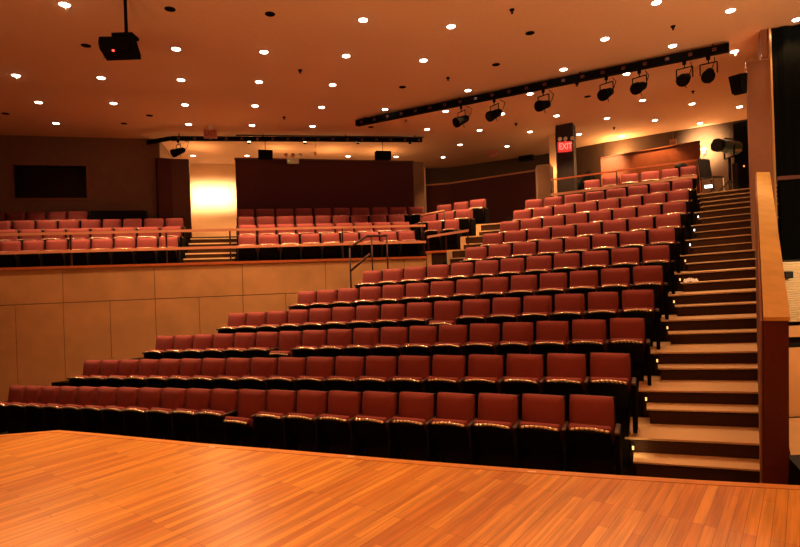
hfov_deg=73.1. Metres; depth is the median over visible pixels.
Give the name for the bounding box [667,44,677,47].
recessed light
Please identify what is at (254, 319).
seat
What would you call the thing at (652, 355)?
floor
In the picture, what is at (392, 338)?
seat
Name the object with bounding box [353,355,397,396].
seat
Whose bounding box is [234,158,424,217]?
wall partition
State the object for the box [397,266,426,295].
seat
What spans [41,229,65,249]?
seat
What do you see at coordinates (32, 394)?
seat
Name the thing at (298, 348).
seat cushion
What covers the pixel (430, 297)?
seat cushion
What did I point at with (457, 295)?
seat cushion
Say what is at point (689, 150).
wall
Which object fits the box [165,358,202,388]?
seat
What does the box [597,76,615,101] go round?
spotlight
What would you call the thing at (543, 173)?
wall
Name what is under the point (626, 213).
seat
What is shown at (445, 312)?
seat
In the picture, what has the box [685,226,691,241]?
floor
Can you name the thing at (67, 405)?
seat cushion
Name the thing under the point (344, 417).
seat cushion
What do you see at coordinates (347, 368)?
seat
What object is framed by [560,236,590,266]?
seat
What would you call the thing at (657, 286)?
seat cushion
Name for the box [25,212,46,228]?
seat
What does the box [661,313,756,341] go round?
stair tread
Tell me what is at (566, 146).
exit sign
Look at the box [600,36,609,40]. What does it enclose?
recessed light
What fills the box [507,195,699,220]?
floor
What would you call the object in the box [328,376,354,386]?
seat cushion
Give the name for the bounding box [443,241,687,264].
floor
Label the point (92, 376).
seat cushion
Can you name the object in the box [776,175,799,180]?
trim
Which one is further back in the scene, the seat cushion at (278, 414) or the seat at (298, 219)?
the seat at (298, 219)
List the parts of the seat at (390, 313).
backrest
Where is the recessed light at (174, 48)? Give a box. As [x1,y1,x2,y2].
[171,46,180,50]
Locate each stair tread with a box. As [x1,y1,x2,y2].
[447,249,464,273]
[460,235,482,248]
[476,223,499,235]
[625,417,758,466]
[639,376,757,416]
[650,342,756,375]
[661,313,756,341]
[668,288,755,314]
[674,267,755,290]
[680,250,755,270]
[685,234,751,254]
[691,217,779,240]
[694,203,778,224]
[697,184,777,202]
[698,189,777,211]
[699,193,777,210]
[700,198,777,212]
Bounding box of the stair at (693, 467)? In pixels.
[633,452,759,482]
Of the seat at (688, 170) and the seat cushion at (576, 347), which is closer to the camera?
the seat cushion at (576, 347)
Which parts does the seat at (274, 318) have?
backrest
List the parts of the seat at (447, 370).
backrest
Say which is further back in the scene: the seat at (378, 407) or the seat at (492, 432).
the seat at (378, 407)
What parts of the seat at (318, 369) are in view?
backrest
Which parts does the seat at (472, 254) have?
backrest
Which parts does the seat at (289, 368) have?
backrest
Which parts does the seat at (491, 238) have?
backrest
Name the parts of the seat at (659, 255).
backrest, panel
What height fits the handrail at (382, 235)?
2.018 m
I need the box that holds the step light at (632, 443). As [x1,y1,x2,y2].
[631,442,634,450]
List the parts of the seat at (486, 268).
backrest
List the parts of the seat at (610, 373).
armrest, backrest, armrest, panel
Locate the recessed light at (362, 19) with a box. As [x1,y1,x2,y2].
[358,17,367,22]
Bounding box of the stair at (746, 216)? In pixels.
[698,213,750,223]
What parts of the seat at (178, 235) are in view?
backrest, panel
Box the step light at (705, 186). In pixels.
[704,185,712,188]
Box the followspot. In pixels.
[711,138,742,191]
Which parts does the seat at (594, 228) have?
backrest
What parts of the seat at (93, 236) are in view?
backrest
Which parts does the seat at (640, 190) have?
backrest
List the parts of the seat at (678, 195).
backrest, panel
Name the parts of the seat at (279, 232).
backrest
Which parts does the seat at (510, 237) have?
backrest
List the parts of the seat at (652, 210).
backrest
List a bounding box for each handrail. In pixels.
[349,234,388,287]
[420,210,444,250]
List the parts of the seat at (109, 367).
backrest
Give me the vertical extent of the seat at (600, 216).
0.878 m
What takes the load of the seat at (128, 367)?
on the floor at (625, 429)
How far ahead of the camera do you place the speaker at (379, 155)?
17.64 m
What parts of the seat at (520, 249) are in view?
backrest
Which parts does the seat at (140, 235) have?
backrest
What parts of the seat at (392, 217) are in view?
backrest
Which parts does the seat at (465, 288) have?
backrest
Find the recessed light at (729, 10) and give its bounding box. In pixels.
[724,7,736,12]
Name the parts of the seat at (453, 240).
backrest, panel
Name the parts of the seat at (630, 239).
backrest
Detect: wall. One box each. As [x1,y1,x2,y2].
[0,135,173,219]
[0,259,425,401]
[189,164,426,236]
[425,119,777,193]
[426,171,535,223]
[426,249,460,267]
[535,164,553,206]
[549,134,556,196]
[600,140,700,193]
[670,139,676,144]
[777,179,799,259]
[782,260,799,417]
[789,347,799,416]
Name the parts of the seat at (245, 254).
backrest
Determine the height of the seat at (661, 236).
0.878 m
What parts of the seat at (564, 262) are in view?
backrest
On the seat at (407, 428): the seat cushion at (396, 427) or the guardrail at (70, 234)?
the seat cushion at (396, 427)
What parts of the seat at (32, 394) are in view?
backrest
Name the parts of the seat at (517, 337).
backrest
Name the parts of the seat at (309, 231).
backrest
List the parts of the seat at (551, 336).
backrest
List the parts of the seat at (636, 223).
backrest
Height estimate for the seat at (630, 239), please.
0.878 m
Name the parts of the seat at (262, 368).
backrest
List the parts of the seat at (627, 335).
backrest, panel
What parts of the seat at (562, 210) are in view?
backrest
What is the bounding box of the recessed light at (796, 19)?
[791,17,799,21]
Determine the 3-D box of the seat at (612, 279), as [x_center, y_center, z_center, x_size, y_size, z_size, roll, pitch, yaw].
[3.638,0.350,9.171,0.516,0.878,0.433,-2,0,25]
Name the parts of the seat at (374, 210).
backrest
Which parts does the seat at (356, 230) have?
backrest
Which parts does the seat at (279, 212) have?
backrest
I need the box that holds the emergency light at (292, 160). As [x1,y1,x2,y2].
[284,153,301,163]
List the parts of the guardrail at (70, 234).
post, post, post, post, post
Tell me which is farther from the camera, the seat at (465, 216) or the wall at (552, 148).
the wall at (552, 148)
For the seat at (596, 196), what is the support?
on the floor at (694, 214)
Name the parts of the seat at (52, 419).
backrest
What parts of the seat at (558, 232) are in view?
backrest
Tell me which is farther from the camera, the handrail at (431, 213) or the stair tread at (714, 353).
the handrail at (431, 213)
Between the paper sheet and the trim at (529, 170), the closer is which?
the paper sheet
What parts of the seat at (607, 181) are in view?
backrest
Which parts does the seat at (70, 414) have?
backrest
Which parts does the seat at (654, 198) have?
backrest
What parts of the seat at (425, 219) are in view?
backrest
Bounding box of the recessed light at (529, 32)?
[525,31,534,34]
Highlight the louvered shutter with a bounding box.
[783,262,799,321]
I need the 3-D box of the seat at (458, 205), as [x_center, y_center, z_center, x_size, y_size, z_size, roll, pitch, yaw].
[1.820,-1.761,16.511,0.508,0.878,0.433,-2,0,25]
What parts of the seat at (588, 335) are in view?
backrest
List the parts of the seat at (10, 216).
backrest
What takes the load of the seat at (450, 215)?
on the floor
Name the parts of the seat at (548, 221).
backrest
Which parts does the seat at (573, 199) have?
backrest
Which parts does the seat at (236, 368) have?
backrest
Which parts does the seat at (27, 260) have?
backrest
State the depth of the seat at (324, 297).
11.61 m
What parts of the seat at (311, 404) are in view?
backrest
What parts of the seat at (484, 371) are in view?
backrest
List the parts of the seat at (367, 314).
backrest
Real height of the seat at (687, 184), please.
0.878 m
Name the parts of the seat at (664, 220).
backrest, panel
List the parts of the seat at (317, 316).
backrest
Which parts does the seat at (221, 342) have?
backrest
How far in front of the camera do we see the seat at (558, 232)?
12.04 m
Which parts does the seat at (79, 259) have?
backrest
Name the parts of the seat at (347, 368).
backrest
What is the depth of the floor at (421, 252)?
14.82 m
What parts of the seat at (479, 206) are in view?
backrest, panel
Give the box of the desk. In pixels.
[90,210,146,227]
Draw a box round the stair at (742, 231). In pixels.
[695,227,750,240]
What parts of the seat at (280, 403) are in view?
backrest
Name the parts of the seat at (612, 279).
backrest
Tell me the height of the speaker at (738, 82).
0.390 m
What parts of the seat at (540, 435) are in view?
armrest, backrest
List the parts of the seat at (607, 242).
backrest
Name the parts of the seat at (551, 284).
backrest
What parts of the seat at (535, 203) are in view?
backrest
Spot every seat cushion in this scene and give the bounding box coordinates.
[11,402,27,405]
[28,403,45,405]
[46,403,63,406]
[65,404,82,407]
[72,375,88,377]
[84,405,103,408]
[90,375,106,377]
[105,406,125,409]
[109,375,126,377]
[127,406,148,410]
[129,375,147,377]
[149,375,168,378]
[150,407,172,414]
[170,375,190,381]
[175,408,197,412]
[193,375,213,381]
[201,409,224,413]
[217,375,238,381]
[224,416,252,428]
[242,376,265,382]
[249,347,268,351]
[257,411,283,420]
[270,351,291,356]
[270,376,294,383]
[288,413,315,423]
[296,346,317,351]
[299,376,323,384]
[304,322,323,327]
[320,414,349,426]
[321,345,343,353]
[327,321,347,328]
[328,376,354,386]
[347,345,370,351]
[351,320,372,327]
[355,415,386,427]
[359,376,387,386]
[375,344,400,353]
[376,319,398,326]
[392,417,425,431]
[393,376,422,389]
[402,318,426,325]
[405,343,430,354]
[427,295,449,300]
[428,376,459,392]
[429,321,454,324]
[432,418,468,438]
[435,342,461,353]
[453,293,476,298]
[460,315,485,322]
[464,376,498,393]
[466,342,495,354]
[474,420,513,443]
[480,291,504,296]
[490,314,517,321]
[500,341,530,353]
[504,377,540,393]
[519,421,562,451]
[522,312,548,320]
[535,340,566,352]
[545,377,583,394]
[554,311,582,318]
[568,423,613,452]
[572,339,604,352]
[588,309,616,315]
[590,377,629,404]
[601,283,628,289]
[610,338,644,361]
[623,307,653,324]
[634,281,662,300]
[657,225,680,240]
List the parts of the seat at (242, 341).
backrest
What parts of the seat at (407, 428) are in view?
armrest, backrest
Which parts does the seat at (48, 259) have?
backrest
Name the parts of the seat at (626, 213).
backrest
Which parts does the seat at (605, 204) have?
backrest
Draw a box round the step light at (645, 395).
[644,394,647,401]
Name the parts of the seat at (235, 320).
backrest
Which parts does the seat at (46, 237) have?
backrest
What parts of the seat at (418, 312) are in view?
backrest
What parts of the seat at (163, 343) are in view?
backrest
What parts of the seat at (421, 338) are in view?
backrest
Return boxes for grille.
[259,150,271,157]
[377,151,390,158]
[519,155,531,159]
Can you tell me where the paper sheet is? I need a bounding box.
[683,278,698,282]
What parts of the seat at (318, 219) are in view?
backrest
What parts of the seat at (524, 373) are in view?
armrest, backrest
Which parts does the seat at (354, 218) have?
backrest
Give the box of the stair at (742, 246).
[690,242,751,255]
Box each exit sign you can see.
[203,125,216,138]
[488,150,497,156]
[558,136,573,152]
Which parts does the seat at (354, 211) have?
backrest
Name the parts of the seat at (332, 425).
backrest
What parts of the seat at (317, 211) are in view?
backrest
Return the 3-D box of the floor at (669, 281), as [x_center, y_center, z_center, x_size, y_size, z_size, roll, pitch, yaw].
[2.823,1.733,11.543,5.585,3.338,0.851,-2,0,25]
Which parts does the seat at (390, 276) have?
backrest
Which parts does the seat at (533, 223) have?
backrest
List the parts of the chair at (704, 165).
backrest, seat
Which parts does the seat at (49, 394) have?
backrest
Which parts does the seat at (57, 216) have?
backrest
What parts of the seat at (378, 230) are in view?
backrest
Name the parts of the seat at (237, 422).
armrest, backrest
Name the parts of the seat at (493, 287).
backrest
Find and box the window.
[10,163,89,199]
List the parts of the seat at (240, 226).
backrest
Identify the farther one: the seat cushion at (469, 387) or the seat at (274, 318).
the seat at (274, 318)
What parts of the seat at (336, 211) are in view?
backrest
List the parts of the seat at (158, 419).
backrest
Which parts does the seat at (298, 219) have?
backrest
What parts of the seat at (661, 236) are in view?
backrest, panel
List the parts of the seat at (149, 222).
backrest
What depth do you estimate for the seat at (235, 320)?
11.55 m
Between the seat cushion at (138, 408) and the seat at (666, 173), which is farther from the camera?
the seat at (666, 173)
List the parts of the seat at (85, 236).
backrest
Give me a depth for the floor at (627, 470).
6.56 m
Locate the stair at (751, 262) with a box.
[686,258,755,271]
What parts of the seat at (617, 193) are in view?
backrest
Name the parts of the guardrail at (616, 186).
post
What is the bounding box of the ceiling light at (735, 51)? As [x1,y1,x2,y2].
[729,49,739,56]
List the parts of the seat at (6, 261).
backrest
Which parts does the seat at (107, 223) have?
backrest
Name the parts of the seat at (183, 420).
backrest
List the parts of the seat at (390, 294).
backrest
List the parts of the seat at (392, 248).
backrest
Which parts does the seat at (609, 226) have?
backrest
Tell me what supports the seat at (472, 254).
on the floor at (669, 281)
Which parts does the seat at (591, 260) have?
backrest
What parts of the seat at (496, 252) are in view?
backrest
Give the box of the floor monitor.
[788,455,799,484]
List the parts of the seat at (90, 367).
backrest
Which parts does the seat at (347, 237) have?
backrest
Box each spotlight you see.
[170,139,188,156]
[452,105,471,127]
[485,98,504,121]
[534,89,553,112]
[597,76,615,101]
[630,69,648,95]
[676,60,693,87]
[699,55,717,83]
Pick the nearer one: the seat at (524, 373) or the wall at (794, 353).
the seat at (524, 373)
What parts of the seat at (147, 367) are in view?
backrest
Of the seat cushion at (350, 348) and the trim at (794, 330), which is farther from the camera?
the seat cushion at (350, 348)
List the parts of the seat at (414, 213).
backrest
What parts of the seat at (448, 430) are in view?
armrest, backrest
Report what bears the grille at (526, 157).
attached to the wall speaker at (526, 157)
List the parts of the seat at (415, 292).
backrest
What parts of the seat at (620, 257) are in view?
backrest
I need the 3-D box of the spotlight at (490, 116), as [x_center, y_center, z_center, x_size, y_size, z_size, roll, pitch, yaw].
[2.310,-3.940,13.076,0.537,0.573,0.315,-2,0,-44]
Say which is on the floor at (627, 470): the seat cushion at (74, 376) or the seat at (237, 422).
the seat at (237, 422)
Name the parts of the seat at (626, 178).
backrest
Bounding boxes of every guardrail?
[0,224,425,265]
[427,229,468,250]
[550,159,698,196]
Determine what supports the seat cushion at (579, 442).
on the seat at (592, 429)
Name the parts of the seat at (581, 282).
backrest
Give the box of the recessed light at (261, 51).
[259,50,268,53]
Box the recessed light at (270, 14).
[265,12,274,16]
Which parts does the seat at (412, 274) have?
backrest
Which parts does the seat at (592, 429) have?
armrest, backrest, armrest, panel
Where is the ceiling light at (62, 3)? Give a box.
[58,1,70,12]
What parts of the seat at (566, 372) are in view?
armrest, backrest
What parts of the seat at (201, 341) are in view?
backrest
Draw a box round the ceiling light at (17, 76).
[11,73,20,80]
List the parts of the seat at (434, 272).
backrest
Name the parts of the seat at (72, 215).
backrest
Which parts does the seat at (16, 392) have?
backrest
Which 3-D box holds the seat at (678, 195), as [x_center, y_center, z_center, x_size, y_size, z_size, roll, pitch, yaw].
[6.550,-1.528,12.677,0.554,0.878,0.470,-2,0,25]
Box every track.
[146,133,423,144]
[355,42,728,126]
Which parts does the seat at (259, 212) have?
backrest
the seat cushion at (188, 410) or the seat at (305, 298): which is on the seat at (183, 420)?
the seat cushion at (188, 410)
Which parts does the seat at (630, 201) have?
backrest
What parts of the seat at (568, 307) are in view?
backrest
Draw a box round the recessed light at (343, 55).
[341,54,350,57]
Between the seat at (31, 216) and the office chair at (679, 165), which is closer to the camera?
the seat at (31, 216)
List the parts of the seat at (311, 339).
backrest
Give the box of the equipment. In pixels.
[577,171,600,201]
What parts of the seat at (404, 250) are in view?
backrest, panel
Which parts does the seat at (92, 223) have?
backrest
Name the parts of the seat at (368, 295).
backrest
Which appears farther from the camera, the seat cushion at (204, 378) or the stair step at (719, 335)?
the seat cushion at (204, 378)
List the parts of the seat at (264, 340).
backrest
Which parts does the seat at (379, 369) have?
backrest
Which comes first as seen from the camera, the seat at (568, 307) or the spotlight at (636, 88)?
the seat at (568, 307)
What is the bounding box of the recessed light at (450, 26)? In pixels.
[446,24,455,28]
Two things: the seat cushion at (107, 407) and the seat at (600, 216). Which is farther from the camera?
the seat at (600, 216)
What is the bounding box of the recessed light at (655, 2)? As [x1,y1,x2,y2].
[650,0,662,4]
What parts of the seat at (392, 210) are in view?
backrest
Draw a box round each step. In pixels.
[183,257,234,262]
[185,252,235,257]
[188,248,235,252]
[189,242,236,246]
[190,237,236,242]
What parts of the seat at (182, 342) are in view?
backrest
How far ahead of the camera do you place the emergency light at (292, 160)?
17.38 m
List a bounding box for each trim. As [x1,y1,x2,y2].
[0,256,426,270]
[0,430,799,489]
[426,170,534,185]
[768,27,777,225]
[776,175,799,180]
[789,325,799,336]
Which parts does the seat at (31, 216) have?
backrest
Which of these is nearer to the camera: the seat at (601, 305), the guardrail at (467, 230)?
the seat at (601, 305)
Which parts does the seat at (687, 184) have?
backrest, panel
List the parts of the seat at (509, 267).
backrest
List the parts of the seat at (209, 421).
backrest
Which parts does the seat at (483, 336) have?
backrest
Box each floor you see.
[0,251,422,267]
[0,430,790,475]
[0,433,799,546]
[51,375,643,416]
[98,413,630,465]
[133,354,653,375]
[181,248,299,258]
[186,235,426,261]
[405,275,677,296]
[406,296,670,316]
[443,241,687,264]
[450,257,682,274]
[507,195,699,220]
[653,318,664,375]
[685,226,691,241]
[693,212,695,224]
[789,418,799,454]
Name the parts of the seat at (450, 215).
backrest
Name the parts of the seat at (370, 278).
backrest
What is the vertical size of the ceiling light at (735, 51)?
0.125 m
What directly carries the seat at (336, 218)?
on the floor at (186, 251)
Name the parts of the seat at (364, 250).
backrest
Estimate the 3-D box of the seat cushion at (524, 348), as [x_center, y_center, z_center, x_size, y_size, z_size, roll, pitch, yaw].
[1.736,1.178,8.080,0.433,0.352,0.237,-2,0,25]
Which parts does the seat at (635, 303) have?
backrest, panel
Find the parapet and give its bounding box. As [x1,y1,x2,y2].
[755,172,789,484]
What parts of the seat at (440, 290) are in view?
backrest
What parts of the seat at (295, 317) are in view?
backrest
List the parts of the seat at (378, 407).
armrest, backrest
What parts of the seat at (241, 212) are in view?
backrest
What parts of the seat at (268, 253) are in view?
backrest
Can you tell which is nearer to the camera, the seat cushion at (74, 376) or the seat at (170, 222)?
the seat cushion at (74, 376)
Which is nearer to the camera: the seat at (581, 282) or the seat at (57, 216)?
the seat at (581, 282)
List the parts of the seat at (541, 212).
backrest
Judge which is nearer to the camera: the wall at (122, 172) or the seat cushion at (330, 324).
the seat cushion at (330, 324)
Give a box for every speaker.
[258,145,272,159]
[375,142,390,159]
[518,154,533,161]
[728,73,747,94]
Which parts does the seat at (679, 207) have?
backrest, panel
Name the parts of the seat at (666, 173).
backrest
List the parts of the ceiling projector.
len glass, mount plate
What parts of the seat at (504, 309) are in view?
backrest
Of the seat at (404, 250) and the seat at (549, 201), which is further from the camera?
the seat at (404, 250)
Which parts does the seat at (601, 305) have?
backrest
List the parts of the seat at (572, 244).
backrest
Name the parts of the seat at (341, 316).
backrest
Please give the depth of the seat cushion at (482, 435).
6.21 m
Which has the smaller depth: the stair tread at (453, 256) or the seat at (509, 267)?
the seat at (509, 267)
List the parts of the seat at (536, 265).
backrest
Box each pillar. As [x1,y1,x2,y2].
[155,157,191,236]
[555,123,577,204]
[745,29,772,251]
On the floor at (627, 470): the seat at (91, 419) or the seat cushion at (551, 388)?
the seat at (91, 419)
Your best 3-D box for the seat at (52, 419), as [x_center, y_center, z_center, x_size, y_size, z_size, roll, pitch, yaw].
[-6.037,2.482,9.631,0.517,0.878,0.433,-2,0,25]
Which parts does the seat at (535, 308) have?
backrest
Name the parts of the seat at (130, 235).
backrest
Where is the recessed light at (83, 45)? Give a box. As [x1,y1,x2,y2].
[81,44,90,47]
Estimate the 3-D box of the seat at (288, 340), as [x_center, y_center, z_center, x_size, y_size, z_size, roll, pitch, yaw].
[-2.106,1.505,9.859,0.528,0.878,0.494,-2,0,25]
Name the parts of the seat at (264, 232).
backrest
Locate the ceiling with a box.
[0,0,799,167]
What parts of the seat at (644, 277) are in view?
backrest, panel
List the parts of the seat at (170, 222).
backrest, panel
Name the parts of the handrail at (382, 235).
post, post, post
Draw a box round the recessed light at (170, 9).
[164,6,175,11]
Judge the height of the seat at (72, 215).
0.878 m
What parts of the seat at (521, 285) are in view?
backrest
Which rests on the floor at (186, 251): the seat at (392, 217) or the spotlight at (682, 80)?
the seat at (392, 217)
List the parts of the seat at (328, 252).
backrest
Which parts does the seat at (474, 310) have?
backrest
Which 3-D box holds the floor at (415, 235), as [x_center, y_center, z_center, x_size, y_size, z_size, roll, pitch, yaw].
[-6.326,0.015,18.939,16.000,2.412,4.580,-2,0,-14]
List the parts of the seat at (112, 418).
backrest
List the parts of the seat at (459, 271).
backrest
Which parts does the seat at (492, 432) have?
armrest, backrest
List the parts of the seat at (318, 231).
backrest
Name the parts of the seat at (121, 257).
backrest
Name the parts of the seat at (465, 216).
backrest, panel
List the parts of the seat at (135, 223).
backrest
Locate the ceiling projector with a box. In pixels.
[98,0,140,60]
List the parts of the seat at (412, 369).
backrest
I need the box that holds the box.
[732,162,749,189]
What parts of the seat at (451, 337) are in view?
backrest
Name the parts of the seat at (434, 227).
backrest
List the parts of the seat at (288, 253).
backrest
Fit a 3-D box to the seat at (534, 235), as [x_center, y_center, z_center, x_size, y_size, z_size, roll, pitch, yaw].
[3.108,-0.593,12.236,0.552,0.878,0.433,-2,0,25]
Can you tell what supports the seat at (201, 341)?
on the floor at (61, 383)
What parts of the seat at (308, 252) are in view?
backrest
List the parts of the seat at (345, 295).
backrest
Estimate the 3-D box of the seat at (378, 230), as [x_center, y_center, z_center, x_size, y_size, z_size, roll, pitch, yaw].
[-0.505,-1.093,16.018,0.557,0.878,0.433,-2,0,-14]
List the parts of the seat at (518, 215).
backrest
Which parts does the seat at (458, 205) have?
backrest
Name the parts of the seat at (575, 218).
backrest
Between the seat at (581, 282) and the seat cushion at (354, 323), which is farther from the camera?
the seat cushion at (354, 323)
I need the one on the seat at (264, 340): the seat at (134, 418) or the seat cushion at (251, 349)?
the seat cushion at (251, 349)
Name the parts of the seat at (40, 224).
backrest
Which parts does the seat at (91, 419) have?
backrest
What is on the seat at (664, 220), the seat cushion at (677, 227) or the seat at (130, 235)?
the seat cushion at (677, 227)
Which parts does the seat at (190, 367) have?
backrest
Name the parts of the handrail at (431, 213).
post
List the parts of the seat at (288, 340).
backrest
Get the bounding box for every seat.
[0,212,5,220]
[0,221,11,229]
[0,230,18,240]
[0,241,21,267]
[0,385,24,432]
[4,212,26,226]
[5,385,41,433]
[12,221,35,231]
[12,229,42,245]
[16,240,44,266]
[22,385,59,432]
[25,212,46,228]
[36,220,57,237]
[40,240,67,266]
[40,386,78,430]
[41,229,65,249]
[47,212,66,228]
[59,220,79,237]
[59,386,97,431]
[60,228,89,248]
[63,239,90,265]
[66,360,101,386]
[67,211,88,227]
[78,386,117,433]
[81,219,101,236]
[84,359,120,386]
[87,239,113,264]
[89,228,113,248]
[99,387,139,435]
[103,219,121,236]
[103,359,139,387]
[109,227,136,247]
[110,238,135,264]
[120,387,162,437]
[123,219,142,235]
[123,359,159,387]
[133,237,157,263]
[134,227,159,246]
[142,336,174,359]
[143,358,180,387]
[144,218,163,235]
[144,387,186,439]
[156,237,180,263]
[157,226,184,258]
[161,335,193,358]
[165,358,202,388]
[166,218,186,246]
[168,388,211,442]
[180,334,213,358]
[186,358,226,388]
[194,388,238,444]
[200,333,234,358]
[211,357,251,389]
[216,313,246,333]
[221,333,256,358]
[221,389,267,446]
[235,312,267,332]
[236,209,254,225]
[236,217,254,234]
[236,357,278,389]
[237,225,256,255]
[237,235,256,260]
[243,332,279,357]
[250,389,297,449]
[255,209,274,224]
[255,311,288,331]
[256,217,274,233]
[256,225,275,255]
[257,234,279,260]
[263,357,306,390]
[267,331,302,357]
[275,208,293,224]
[276,216,293,233]
[276,224,294,251]
[277,310,309,331]
[279,234,299,259]
[280,389,328,451]
[288,291,316,309]
[290,330,327,357]
[292,356,335,390]
[294,208,312,224]
[295,216,313,233]
[296,224,314,247]
[298,308,332,330]
[300,233,319,259]
[307,290,337,309]
[313,208,331,224]
[313,390,362,454]
[314,216,330,232]
[315,223,333,242]
[315,329,353,356]
[320,233,339,258]
[322,307,356,329]
[322,356,365,391]
[328,288,359,308]
[332,208,350,222]
[332,215,349,232]
[335,223,353,242]
[340,233,359,257]
[342,328,380,356]
[346,305,380,329]
[347,391,398,457]
[350,215,367,230]
[350,286,382,306]
[351,207,369,222]
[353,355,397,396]
[354,223,373,239]
[354,270,382,287]
[359,232,379,257]
[369,215,386,230]
[370,327,408,359]
[371,207,387,221]
[371,304,405,338]
[373,222,391,251]
[374,285,405,305]
[375,268,403,290]
[379,232,397,256]
[385,391,435,460]
[386,355,431,413]
[387,214,404,229]
[388,207,407,221]
[391,222,414,239]
[397,231,419,256]
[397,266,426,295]
[397,283,429,317]
[397,302,432,330]
[399,326,437,375]
[407,207,423,230]
[415,214,436,240]
[420,264,449,288]
[421,355,466,416]
[422,281,454,317]
[424,221,441,251]
[424,392,476,464]
[425,301,461,342]
[429,325,468,373]
[436,211,454,229]
[437,204,451,219]
[440,219,461,249]
[444,262,473,292]
[449,279,481,314]
[452,201,468,215]
[453,209,475,236]
[454,299,490,341]
[458,354,504,417]
[459,247,487,272]
[461,323,500,375]
[467,392,519,467]
[468,199,488,223]
[468,260,498,291]
[476,277,508,313]
[477,233,502,256]
[483,244,511,271]
[485,297,521,340]
[494,258,524,289]
[494,322,534,372]
[497,353,544,419]
[498,221,519,241]
[499,230,526,253]
[504,275,537,312]
[507,242,536,269]
[512,209,531,228]
[512,393,565,470]
[517,295,552,340]
[520,218,541,239]
[521,255,551,289]
[524,199,542,216]
[524,228,550,252]
[529,321,569,376]
[532,207,552,226]
[533,239,562,268]
[534,273,567,311]
[539,353,586,420]
[542,215,563,237]
[544,196,562,215]
[548,225,574,251]
[549,253,579,287]
[549,294,585,339]
[554,204,573,224]
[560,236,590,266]
[561,394,622,474]
[564,194,583,212]
[565,270,598,313]
[566,213,587,236]
[566,319,606,376]
[574,222,600,248]
[576,201,596,222]
[578,250,608,285]
[582,179,599,198]
[583,292,619,338]
[584,352,637,432]
[585,191,604,210]
[589,210,611,233]
[589,234,617,264]
[597,268,630,308]
[598,199,618,219]
[601,176,619,198]
[603,219,626,246]
[605,318,650,385]
[606,188,625,207]
[608,248,639,286]
[613,207,635,230]
[616,231,646,264]
[618,290,659,349]
[619,173,638,196]
[620,196,641,216]
[626,217,653,243]
[628,185,647,204]
[630,265,668,319]
[637,204,660,227]
[639,171,659,193]
[640,245,674,293]
[643,193,665,214]
[646,228,679,272]
[649,182,669,201]
[654,214,685,254]
[660,168,678,190]
[662,201,690,239]
[667,190,693,224]
[672,179,696,211]
[680,166,699,193]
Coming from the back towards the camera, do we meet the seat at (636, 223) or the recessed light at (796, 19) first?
the seat at (636, 223)
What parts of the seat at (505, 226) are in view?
backrest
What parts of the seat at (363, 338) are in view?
backrest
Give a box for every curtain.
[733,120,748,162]
[771,24,799,176]
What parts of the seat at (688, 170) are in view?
backrest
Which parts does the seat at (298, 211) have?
backrest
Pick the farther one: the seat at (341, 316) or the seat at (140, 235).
the seat at (140, 235)
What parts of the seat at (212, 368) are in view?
backrest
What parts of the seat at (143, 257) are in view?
backrest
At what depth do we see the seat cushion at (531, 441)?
6.01 m
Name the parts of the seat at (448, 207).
backrest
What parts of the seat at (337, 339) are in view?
backrest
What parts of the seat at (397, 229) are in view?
backrest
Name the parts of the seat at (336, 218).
backrest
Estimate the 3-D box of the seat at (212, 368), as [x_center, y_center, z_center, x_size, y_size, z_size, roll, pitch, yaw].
[-3.280,1.909,9.230,0.550,0.878,0.433,-2,0,25]
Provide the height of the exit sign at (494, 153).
0.225 m
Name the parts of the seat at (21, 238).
backrest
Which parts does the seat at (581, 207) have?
backrest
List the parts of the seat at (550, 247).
backrest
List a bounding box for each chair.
[674,163,687,176]
[698,159,724,193]
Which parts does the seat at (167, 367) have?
backrest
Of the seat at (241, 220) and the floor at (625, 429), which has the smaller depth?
the floor at (625, 429)
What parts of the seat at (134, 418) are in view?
backrest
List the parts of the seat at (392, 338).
backrest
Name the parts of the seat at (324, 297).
backrest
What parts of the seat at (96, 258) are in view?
backrest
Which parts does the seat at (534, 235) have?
backrest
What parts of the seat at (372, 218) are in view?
backrest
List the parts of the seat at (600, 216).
backrest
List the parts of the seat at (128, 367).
backrest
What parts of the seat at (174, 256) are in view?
backrest, panel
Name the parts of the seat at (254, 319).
backrest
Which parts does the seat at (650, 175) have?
backrest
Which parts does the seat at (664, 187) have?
backrest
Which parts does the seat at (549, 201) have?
backrest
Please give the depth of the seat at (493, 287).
10.05 m
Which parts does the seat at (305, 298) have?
backrest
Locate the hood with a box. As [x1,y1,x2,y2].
[711,138,724,151]
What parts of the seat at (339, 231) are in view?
backrest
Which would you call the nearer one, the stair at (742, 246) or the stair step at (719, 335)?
the stair step at (719, 335)
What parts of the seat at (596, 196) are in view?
backrest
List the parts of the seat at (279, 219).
backrest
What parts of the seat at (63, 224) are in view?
backrest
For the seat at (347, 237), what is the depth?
15.01 m
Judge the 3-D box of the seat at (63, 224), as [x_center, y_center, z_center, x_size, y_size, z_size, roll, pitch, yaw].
[-9.048,-1.031,14.670,0.557,0.878,0.433,-2,0,-14]
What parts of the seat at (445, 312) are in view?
backrest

